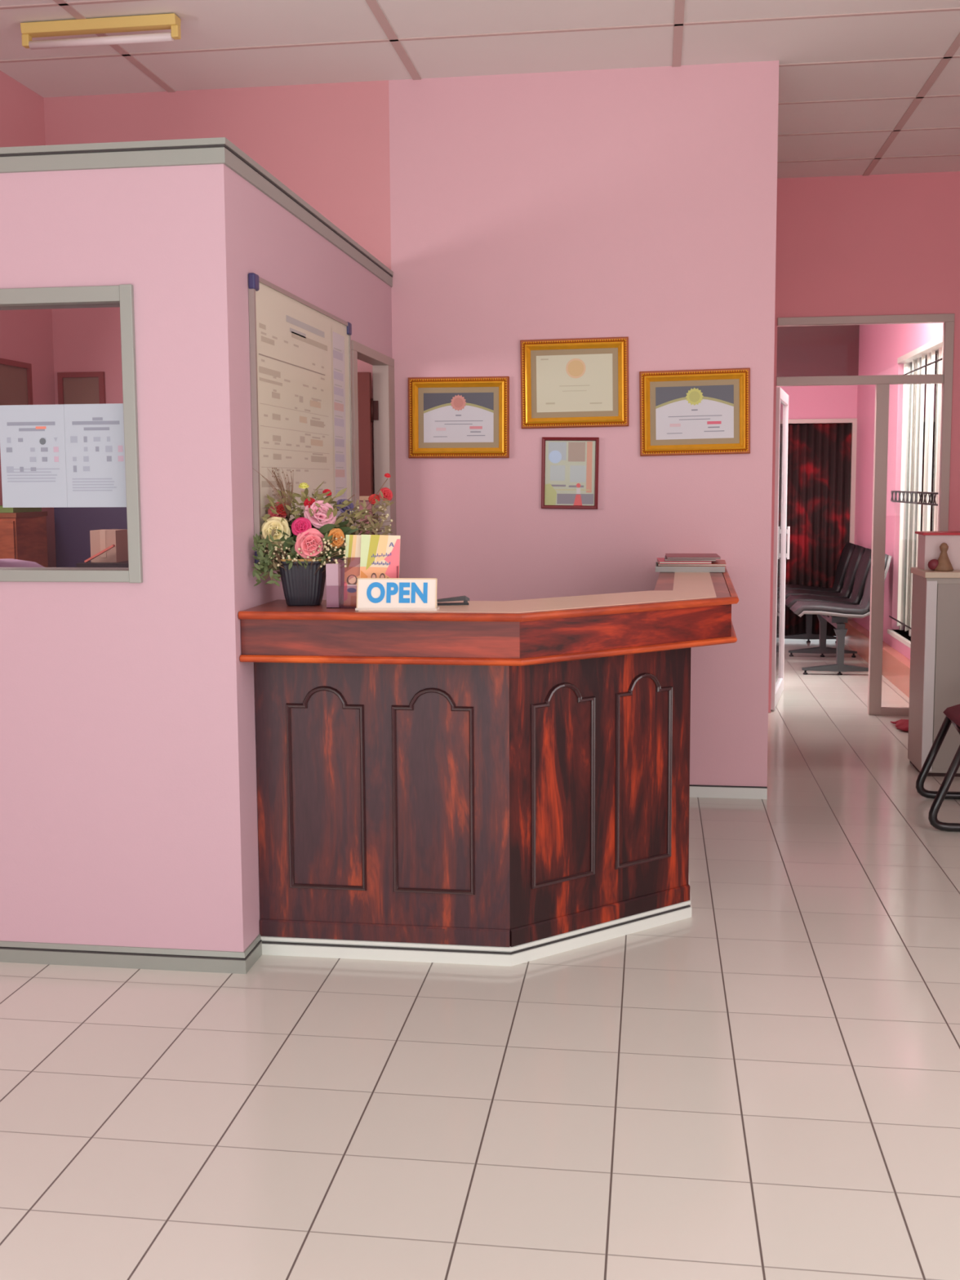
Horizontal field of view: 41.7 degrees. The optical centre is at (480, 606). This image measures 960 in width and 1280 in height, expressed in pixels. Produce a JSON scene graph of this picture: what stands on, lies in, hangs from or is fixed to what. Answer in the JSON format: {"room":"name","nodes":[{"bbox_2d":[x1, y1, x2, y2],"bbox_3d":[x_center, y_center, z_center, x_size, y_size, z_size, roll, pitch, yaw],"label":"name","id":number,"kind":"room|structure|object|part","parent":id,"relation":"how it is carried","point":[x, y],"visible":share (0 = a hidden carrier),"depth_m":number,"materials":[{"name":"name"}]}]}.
{"room":"clinic reception area","nodes":[
{"label":"clinic reception area","id":0,"kind":"room"},
{"bbox_2d":[0,71,56,567],"bbox_3d":[-2.324,-0.681,5.169,0.100,3.384,2.310,0,6,8],"label":"wall","id":1,"kind":"structure","parent":0,"point":[26,335],"depth_m":6.00,"materials":[{"name":"paint"}]},
{"bbox_2d":[0,358,32,405],"bbox_3d":[-2.168,-0.958,5.846,0.020,0.360,0.340,0,6,8],"label":"picture frame","id":2,"kind":"object","parent":1,"relation":"attached to","point":[15,377],"visible":0.57,"depth_m":5.87,"materials":[{"name":"red wood"}]},
{"bbox_2d":[0,164,391,951],"bbox_3d":[-1.832,-0.234,5.115,2.535,2.500,2.370,0,6,8],"label":"wall partition","id":3,"kind":"structure","parent":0,"point":[129,806],"depth_m":3.86,"materials":[{"name":"paint"}]},
{"bbox_2d":[0,284,142,582],"bbox_3d":[-1.580,-0.520,3.898,1.134,0.885,0.126,0,6,8],"label":"window","id":4,"kind":"structure","parent":3,"relation":"in","point":[122,296],"depth_m":3.77,"materials":[{"name":"grey metal"}]},
{"bbox_2d":[0,404,67,507],"bbox_3d":[-1.369,-0.459,3.855,0.211,0.312,0.003,0,6,8],"label":"notice sheet","id":5,"kind":"object","parent":4,"relation":"attached to","point":[33,437],"visible":1,"depth_m":3.85,"materials":[{"name":"grey paper"}]},
{"bbox_2d":[6,421,59,482],"bbox_3d":[-1.371,-0.472,3.853,0.172,0.182,0.001,0,6,8],"label":"print","id":6,"kind":"object","parent":5,"relation":"attached to","point":[33,447],"depth_m":3.85,"materials":[{"name":"grey paper"}]},
{"bbox_2d":[63,403,126,507],"bbox_3d":[-1.162,-0.457,3.827,0.205,0.312,0.002,0,6,8],"label":"notice sheet","id":7,"kind":"object","parent":4,"relation":"attached to","point":[95,446],"visible":0.96,"depth_m":3.83,"materials":[{"name":"grey paper"}]},
{"bbox_2d":[70,417,123,491],"bbox_3d":[-1.164,-0.461,3.826,0.168,0.222,0.001,0,6,8],"label":"print","id":8,"kind":"object","parent":7,"relation":"attached to","point":[96,443],"depth_m":3.83,"materials":[{"name":"grey paper"}]},
{"bbox_2d":[0,933,262,973],"bbox_3d":[-1.971,1.085,4.141,2.544,0.067,0.171,0,6,8],"label":"baseboard","id":9,"kind":"structure","parent":3,"relation":"attached to","point":[19,956],"depth_m":3.94,"materials":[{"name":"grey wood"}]},
{"bbox_2d":[0,137,393,287],"bbox_3d":[-1.835,-1.446,4.989,2.545,0.072,2.378,0,6,8],"label":"trim","id":10,"kind":"structure","parent":3,"relation":"attached to","point":[214,155],"depth_m":3.72,"materials":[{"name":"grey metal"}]},
{"bbox_2d":[248,272,354,564],"bbox_3d":[-0.616,-0.638,4.546,0.022,0.908,1.268,0,6,8],"label":"whiteboard","id":11,"kind":"object","parent":3,"relation":"attached to","point":[300,352],"visible":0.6,"depth_m":4.39,"materials":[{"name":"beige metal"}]},
{"bbox_2d":[351,340,396,535],"bbox_3d":[-0.840,-0.102,5.770,0.765,2.095,0.832,0,6,8],"label":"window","id":12,"kind":"structure","parent":3,"relation":"in","point":[380,410],"depth_m":5.91,"materials":[{"name":"beige painted wood"}]},
{"bbox_3d":[-0.850,-0.808,5.956,0.684,0.575,0.037,0,6,8],"label":"door","id":13,"kind":"part","parent":12,"relation":"part of","materials":[{"name":"brown wood"}]},
{"bbox_3d":[-0.844,0.202,6.055,0.684,1.415,0.037,0,6,8],"label":"door","id":14,"kind":"part","parent":12,"relation":"part of","materials":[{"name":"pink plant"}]},
{"bbox_2d":[43,60,778,786],"bbox_3d":[-0.420,-0.789,6.148,3.604,3.384,0.160,0,6,8],"label":"wall","id":15,"kind":"structure","parent":0,"point":[637,204],"depth_m":5.92,"materials":[{"name":"pink paint"}]},
{"bbox_2d":[57,371,106,404],"bbox_3d":[-1.976,-0.989,6.252,0.240,0.340,0.020,0,6,8],"label":"picture frame","id":16,"kind":"object","parent":15,"relation":"attached to","point":[73,388],"visible":0.41,"depth_m":6.24,"materials":[{"name":"red wood"}]},
{"bbox_2d":[62,377,99,404],"bbox_3d":[-1.975,-0.989,6.257,0.190,0.290,0.007,0,6,8],"label":"picture","id":17,"kind":"object","parent":16,"relation":"attached to","point":[76,390],"depth_m":6.25,"materials":[{"name":"brown"}]},
{"bbox_2d":[408,376,509,457],"bbox_3d":[-0.103,-0.897,5.996,0.485,0.382,0.033,1,6,8],"label":"frame","id":18,"kind":"object","parent":15,"relation":"attached to","point":[449,417],"visible":1,"depth_m":6.00,"materials":[{"name":"brown metal"}]},
{"bbox_2d":[541,437,599,509],"bbox_3d":[0.425,-0.629,5.956,0.268,0.336,0.020,1,6,8],"label":"picture frame","id":19,"kind":"object","parent":15,"relation":"attached to","point":[570,465],"visible":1,"depth_m":5.96,"materials":[{"name":"red"}]},
{"bbox_2d":[520,337,628,428],"bbox_3d":[0.443,-1.046,5.905,0.514,0.423,0.033,0,6,8],"label":"frame","id":20,"kind":"object","parent":15,"relation":"attached to","point":[582,382],"visible":1,"depth_m":5.91,"materials":[{"name":"brown metal"}]},
{"bbox_2d":[639,368,750,456],"bbox_3d":[0.996,-0.899,5.843,0.517,0.407,0.033,0,6,8],"label":"frame","id":21,"kind":"object","parent":15,"relation":"attached to","point":[684,412],"visible":1,"depth_m":5.84,"materials":[{"name":"brown metal"}]},
{"bbox_2d":[689,786,767,799],"bbox_3d":[1.169,0.889,6.008,0.394,0.052,0.012,0,6,8],"label":"baseboard","id":22,"kind":"structure","parent":15,"relation":"attached to","point":[695,791],"depth_m":6.00,"materials":[{"name":"white"}]},
{"bbox_2d":[689,784,767,788],"bbox_3d":[1.169,0.860,6.007,0.394,0.006,0.009,0,6,8],"label":"trim","id":23,"kind":"structure","parent":15,"relation":"attached to","point":[700,785],"depth_m":6.00,"materials":[{"name":"grey"}]},
{"bbox_2d":[0,638,959,1279],"bbox_3d":[0.166,1.037,5.346,6.650,0.100,14.100,0,6,8],"label":"floor","id":24,"kind":"structure","parent":0,"point":[762,1082],"depth_m":3.14,"materials":[{"name":"tile"}]},
{"bbox_2d":[0,558,44,567],"bbox_3d":[-1.626,0.430,4.763,0.550,1.245,0.592,0,6,8],"label":"office chair","id":25,"kind":"object","parent":24,"relation":"on","point":[6,562],"visible":0.02,"depth_m":4.42,"materials":[{"name":"pink fabric"}]},
{"bbox_2d":[0,511,48,567],"bbox_3d":[-2.100,0.269,5.709,0.190,1.385,0.322,0,6,8],"label":"cabinet","id":26,"kind":"object","parent":24,"relation":"on","point":[23,535],"visible":0.1,"depth_m":5.59,"materials":[{"name":"brown wood"}]},
{"bbox_3d":[-2.118,0.269,5.578,0.170,1.290,0.015,0,6,8],"label":"door","id":27,"kind":"part","parent":26,"relation":"part of","materials":[{"name":"brown wood"}]},
{"bbox_2d":[0,505,41,512],"bbox_3d":[-2.107,-0.437,5.655,0.160,0.029,0.260,0,6,8],"label":"document folder","id":28,"kind":"object","parent":26,"relation":"on","point":[2,509],"visible":0.6,"depth_m":5.56,"materials":[{"name":"green"}]},
{"bbox_2d":[53,506,127,567],"bbox_3d":[-1.561,0.173,6.064,0.800,1.500,0.425,0,6,8],"label":"cabinet","id":29,"kind":"object","parent":24,"relation":"on","point":[73,525],"visible":0.02,"depth_m":5.85,"materials":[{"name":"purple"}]},
{"bbox_2d":[75,560,128,567],"bbox_3d":[-1.435,0.403,5.307,0.340,1.190,0.428,0,6,8],"label":"filing cabinet","id":30,"kind":"object","parent":24,"relation":"on","point":[120,564],"visible":0.02,"depth_m":5.08,"materials":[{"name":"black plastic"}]},
{"bbox_2d":[84,544,115,562],"bbox_3d":[-1.544,-0.213,5.113,0.127,0.073,0.020,0,6,8],"label":"pencil","id":31,"kind":"object","parent":30,"relation":"on","point":[112,545],"visible":1,"depth_m":5.11,"materials":[{"name":"red wood"}]},
{"bbox_2d":[89,528,128,562],"bbox_3d":[-1.530,-0.250,5.199,0.110,0.131,0.122,0,6,8],"label":"carton","id":32,"kind":"object","parent":30,"relation":"on","point":[100,540],"visible":0.93,"depth_m":5.14,"materials":[{"name":"beige cardboard"}]},
{"bbox_2d":[238,566,738,966],"bbox_3d":[0.470,0.487,4.676,1.161,1.122,2.815,5,8,41],"label":"reception desk","id":33,"kind":"object","parent":24,"relation":"on","point":[494,783],"visible":0.98,"depth_m":3.97,"materials":[{"name":"red wood"}]},
{"bbox_2d":[251,467,394,606],"bbox_3d":[-0.511,-0.222,3.999,0.475,0.436,0.259,0,6,0],"label":"flower arrangement","id":34,"kind":"object","parent":33,"relation":"on","point":[300,548],"visible":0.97,"depth_m":3.96,"materials":[{"name":"multicoloured"}]},
{"bbox_3d":[-0.563,-0.077,4.022,0.158,0.144,0.158,-1,6,-4],"label":"pot","id":35,"kind":"part","parent":34,"relation":"part of","materials":[{"name":"grey plastic"}]},
{"bbox_3d":[-0.485,0.575,3.971,0.250,0.653,0.013,0,6,8],"label":"panel moulding","id":36,"kind":"part","parent":33,"relation":"part of","materials":[{"name":"brown wood"}]},
{"bbox_2d":[325,562,397,608],"bbox_3d":[-0.363,-0.072,3.910,0.223,0.155,0.048,0,6,4],"label":"brochure holder","id":37,"kind":"object","parent":33,"relation":"on","point":[333,587],"visible":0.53,"depth_m":3.90,"materials":[{"name":"plastic"}]},
{"bbox_2d":[343,534,360,605],"bbox_3d":[-0.398,-0.111,3.934,0.056,0.222,0.027,0,6,8],"label":"brochure","id":38,"kind":"object","parent":37,"relation":"in","point":[352,571],"visible":0.92,"depth_m":3.93,"materials":[{"name":"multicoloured paper"}]},
{"bbox_2d":[360,534,400,577],"bbox_3d":[-0.312,-0.110,3.910,0.130,0.224,0.027,0,6,8],"label":"brochure","id":39,"kind":"object","parent":37,"relation":"in","point":[380,553],"visible":0.73,"depth_m":3.91,"materials":[{"name":"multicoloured paper"}]},
{"bbox_3d":[-0.306,0.610,3.977,0.808,0.908,0.045,0,6,8],"label":"panel","id":40,"kind":"part","parent":33,"relation":"part of","materials":[{"name":"red wood"}]},
{"bbox_3d":[-0.307,1.036,3.992,0.808,0.054,0.008,0,6,8],"label":"rail","id":41,"kind":"part","parent":33,"relation":"part of","materials":[{"name":"red wood"}]},
{"bbox_2d":[355,577,439,610],"bbox_3d":[-0.252,-0.037,3.833,0.250,0.097,0.060,0,6,6],"label":"sign","id":42,"kind":"object","parent":33,"relation":"on","point":[372,593],"visible":1,"depth_m":3.82,"materials":[{"name":"beige plastic"}]},
{"bbox_3d":[-0.146,0.578,3.925,0.258,0.653,0.013,0,6,8],"label":"panel moulding","id":43,"kind":"part","parent":33,"relation":"part of","materials":[{"name":"brown wood"}]},
{"bbox_2d":[436,595,469,605],"bbox_3d":[-0.090,-0.018,3.968,0.113,0.028,0.032,-1,6,-6],"label":"stapler","id":44,"kind":"object","parent":33,"relation":"on","point":[464,598],"visible":0.8,"depth_m":3.96,"materials":[{"name":"black plastic"}]},
{"bbox_2d":[241,572,730,613],"bbox_3d":[0.458,-0.061,4.635,1.131,0.018,2.777,5,8,41],"label":"countertop","id":45,"kind":"structure","parent":33,"relation":"on","point":[665,580],"depth_m":4.07,"materials":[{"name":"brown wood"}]},
{"bbox_3d":[0.266,0.563,4.011,0.254,0.646,0.013,-4,7,-34],"label":"panel moulding","id":46,"kind":"part","parent":33,"relation":"part of","materials":[{"name":"brown wood"}]},
{"bbox_3d":[0.393,0.591,4.133,0.763,0.908,0.047,-4,7,-34],"label":"angled panel","id":47,"kind":"part","parent":33,"relation":"part of","materials":[{"name":"orange wood"}]},
{"bbox_3d":[0.411,1.016,4.152,0.763,0.054,0.008,-4,7,-34],"label":"rail","id":48,"kind":"part","parent":33,"relation":"part of","materials":[{"name":"orange wood"}]},
{"bbox_3d":[0.548,0.543,4.202,0.246,0.646,0.013,-4,7,-34],"label":"panel moulding","id":49,"kind":"part","parent":33,"relation":"part of","materials":[{"name":"brown wood"}]},
{"bbox_2d":[655,561,724,572],"bbox_3d":[0.908,-0.170,5.468,0.290,0.024,0.300,0,6,8],"label":"paper tray","id":50,"kind":"object","parent":33,"relation":"on","point":[658,568],"visible":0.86,"depth_m":5.32,"materials":[{"name":"grey plastic"}]},
{"bbox_3d":[0.913,-0.172,5.467,0.250,0.020,0.260,0,6,8],"label":"magazine","id":51,"kind":"object","parent":50,"relation":"on","visible":0},
{"bbox_2d":[657,560,726,566],"bbox_3d":[0.921,-0.188,5.465,0.285,0.010,0.280,1,6,10],"label":"magazine","id":52,"kind":"object","parent":51,"relation":"on","point":[717,562],"visible":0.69,"depth_m":5.33,"materials":[{"name":"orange paper"}]},
{"bbox_2d":[657,557,711,564],"bbox_3d":[0.881,-0.196,5.449,0.220,0.010,0.260,0,6,6],"label":"magazine","id":53,"kind":"object","parent":52,"relation":"on","point":[660,560],"visible":0.72,"depth_m":5.33,"materials":[{"name":"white paper"}]},
{"bbox_2d":[664,556,715,560],"bbox_3d":[0.910,-0.207,5.459,0.215,0.008,0.250,1,6,9],"label":"magazine","id":54,"kind":"object","parent":53,"relation":"on","point":[665,558],"visible":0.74,"depth_m":5.34,"materials":[{"name":"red paper"}]},
{"bbox_2d":[665,553,720,559],"bbox_3d":[0.920,-0.216,5.457,0.225,0.009,0.270,0,6,7],"label":"magazine","id":55,"kind":"object","parent":54,"relation":"on","point":[668,556],"visible":1,"depth_m":5.38,"materials":[{"name":"grey paper"}]},
{"bbox_2d":[784,542,891,675],"bbox_3d":[2.936,-0.033,10.692,0.746,0.945,2.135,0,6,8],"label":"bench","id":56,"kind":"object","parent":24,"relation":"on","point":[849,596],"visible":0.79,"depth_m":10.43,"materials":[{"name":"grey metal"}]},
{"bbox_2d":[890,719,908,731],"bbox_3d":[2.704,0.717,7.642,0.368,0.042,0.286,0,6,8],"label":"cloth","id":57,"kind":"object","parent":24,"relation":"on","point":[902,724],"visible":0.23,"depth_m":7.63,"materials":[{"name":"red fabric"}]},
{"bbox_2d":[907,567,959,777],"bbox_3d":[2.604,0.335,6.484,0.700,1.045,0.365,0,6,8],"label":"storage cabinet","id":58,"kind":"object","parent":24,"relation":"on","point":[935,651],"visible":0.92,"depth_m":6.36,"materials":[{"name":"beige wood"}]},
{"bbox_3d":[2.269,0.356,6.361,0.050,0.970,0.012,0,6,8],"label":"corner post","id":59,"kind":"part","parent":58,"relation":"part of","materials":[{"name":"white wood"}]},
{"bbox_2d":[928,559,938,570],"bbox_3d":[2.308,-0.210,6.397,0.064,0.058,0.051,0,6,8],"label":"ball","id":60,"kind":"object","parent":58,"relation":"on","point":[933,564],"depth_m":6.38,"materials":[{"name":"red"}]},
{"bbox_2d":[915,531,959,569],"bbox_3d":[2.511,-0.288,6.511,0.470,0.190,0.205,0,6,8],"label":"storage box","id":61,"kind":"object","parent":58,"relation":"on","point":[929,543],"visible":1,"depth_m":6.45,"materials":[{"name":"white"}]},
{"bbox_2d":[928,542,953,571],"bbox_3d":[2.339,-0.251,6.388,0.127,0.142,0.100,0,6,8],"label":"ornament","id":62,"kind":"object","parent":58,"relation":"on","point":[943,563],"visible":1,"depth_m":6.37,"materials":[{"name":"red wood"}]},
{"bbox_3d":[2.440,0.360,6.340,0.285,0.945,0.008,0,6,8],"label":"door","id":63,"kind":"part","parent":58,"relation":"part of","materials":[{"name":"beige wood"}]},
{"bbox_2d":[915,703,959,831],"bbox_3d":[2.302,0.510,5.617,0.676,0.870,0.605,0,6,8],"label":"chair","id":64,"kind":"object","parent":24,"relation":"on","point":[953,713],"visible":1,"depth_m":5.63,"materials":[{"name":"black metal"}]},
{"bbox_3d":[2.370,0.495,5.895,0.616,0.842,0.035,0,6,8],"label":"sled frame","id":65,"kind":"part","parent":64,"relation":"part of","materials":[{"name":"black metal"}]},
{"bbox_3d":[2.233,0.551,5.342,0.616,0.842,0.035,0,6,8],"label":"sled frame","id":66,"kind":"part","parent":64,"relation":"part of","materials":[{"name":"black metal"}]},
{"bbox_3d":[2.341,0.500,5.611,0.480,0.110,0.500,0,6,8],"label":"seat","id":67,"kind":"part","parent":64,"relation":"part of","materials":[{"name":"red fabric"}]},
{"bbox_2d":[0,0,959,178],"bbox_3d":[-0.119,-2.240,3.096,6.650,0.100,10.230,0,6,8],"label":"ceiling","id":68,"kind":"structure","parent":0,"point":[204,24],"depth_m":5.50,"materials":[{"name":"white tile"}]},
{"bbox_2d":[20,13,181,49],"bbox_3d":[-1.542,-2.328,5.115,0.670,0.094,0.069,0,6,8],"label":"ceiling light","id":69,"kind":"object","parent":68,"relation":"attached to","point":[29,30],"visible":1,"depth_m":5.10,"materials":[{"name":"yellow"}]},
{"bbox_2d":[0,0,959,176],"bbox_3d":[-0.175,-2.183,3.059,6.550,0.005,10.130,0,6,8],"label":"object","id":70,"kind":"structure","parent":68,"relation":"attached to","point":[678,24],"depth_m":5.47,"materials":[{"name":"brown"}]},
{"bbox_2d":[776,324,859,419],"bbox_3d":[2.563,-1.175,11.829,2.000,3.000,0.130,0,6,8],"label":"wall","id":71,"kind":"structure","parent":0,"point":[806,350],"depth_m":11.60,"materials":[{"name":"pink paint"}]},
{"bbox_2d":[788,418,857,619],"bbox_3d":[3.158,-0.705,11.779,0.660,2.068,0.080,0,6,8],"label":"door","id":72,"kind":"structure","parent":71,"relation":"in","point":[854,428],"depth_m":11.65,"materials":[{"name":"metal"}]},
{"bbox_2d":[784,422,852,635],"bbox_3d":[3.155,-0.707,11.787,0.612,1.990,0.035,0,6,8],"label":"curtain","id":73,"kind":"object","parent":72,"relation":"hanging from","point":[820,455],"visible":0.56,"depth_m":11.76,"materials":[{"name":"red fabric"}]},
{"bbox_2d":[768,171,959,712],"bbox_3d":[2.713,-0.989,7.978,2.150,3.384,0.120,0,6,8],"label":"wall","id":74,"kind":"structure","parent":0,"point":[888,244],"depth_m":7.84,"materials":[{"name":"paint"}]},
{"bbox_2d":[770,386,790,710],"bbox_3d":[2.042,-0.401,8.547,0.065,2.090,0.860,1,6,17],"label":"door","id":75,"kind":"structure","parent":74,"relation":"in","point":[780,531],"depth_m":8.57,"materials":[{"name":"white"}]},
{"bbox_3d":[2.030,-0.411,8.550,0.006,1.930,0.740,1,6,17],"label":"pane","id":76,"kind":"part","parent":75,"relation":"part of","materials":[{"name":"clear glass"}]},
{"bbox_3d":[2.178,-0.448,8.913,0.025,0.230,0.035,1,6,17],"label":"handle","id":77,"kind":"part","parent":75,"relation":"part of","materials":[{"name":"white metal"}]},
{"bbox_2d":[776,313,955,715],"bbox_3d":[2.418,-0.559,8.015,1.070,2.526,0.070,0,6,8],"label":"door frame","id":78,"kind":"structure","parent":74,"relation":"in","point":[882,383],"depth_m":7.92,"materials":[{"name":"beige metal"}]},
{"bbox_2d":[852,323,943,659],"bbox_3d":[3.293,-0.988,9.886,0.120,3.000,3.800,0,6,8],"label":"wall","id":79,"kind":"structure","parent":0,"point":[880,345],"depth_m":10.06,"materials":[{"name":"pink paint"}]},
{"bbox_2d":[844,619,910,697],"bbox_3d":[3.194,0.407,9.988,0.085,0.205,3.700,0,6,8],"label":"baseboard","id":80,"kind":"structure","parent":79,"relation":"attached to","point":[895,666],"depth_m":9.63,"materials":[{"name":"paint"}]},
{"bbox_2d":[887,335,942,648],"bbox_3d":[3.156,-0.770,9.010,0.150,2.120,1.654,0,6,8],"label":"window","id":81,"kind":"structure","parent":79,"relation":"in","point":[922,402],"depth_m":9.23,"materials":[{"name":"beige"}]},
{"bbox_3d":[3.169,-0.781,8.975,0.004,2.090,1.490,0,6,8],"label":"pane","id":82,"kind":"part","parent":81,"relation":"part of","materials":[{"name":"clear glass"}]}
]}

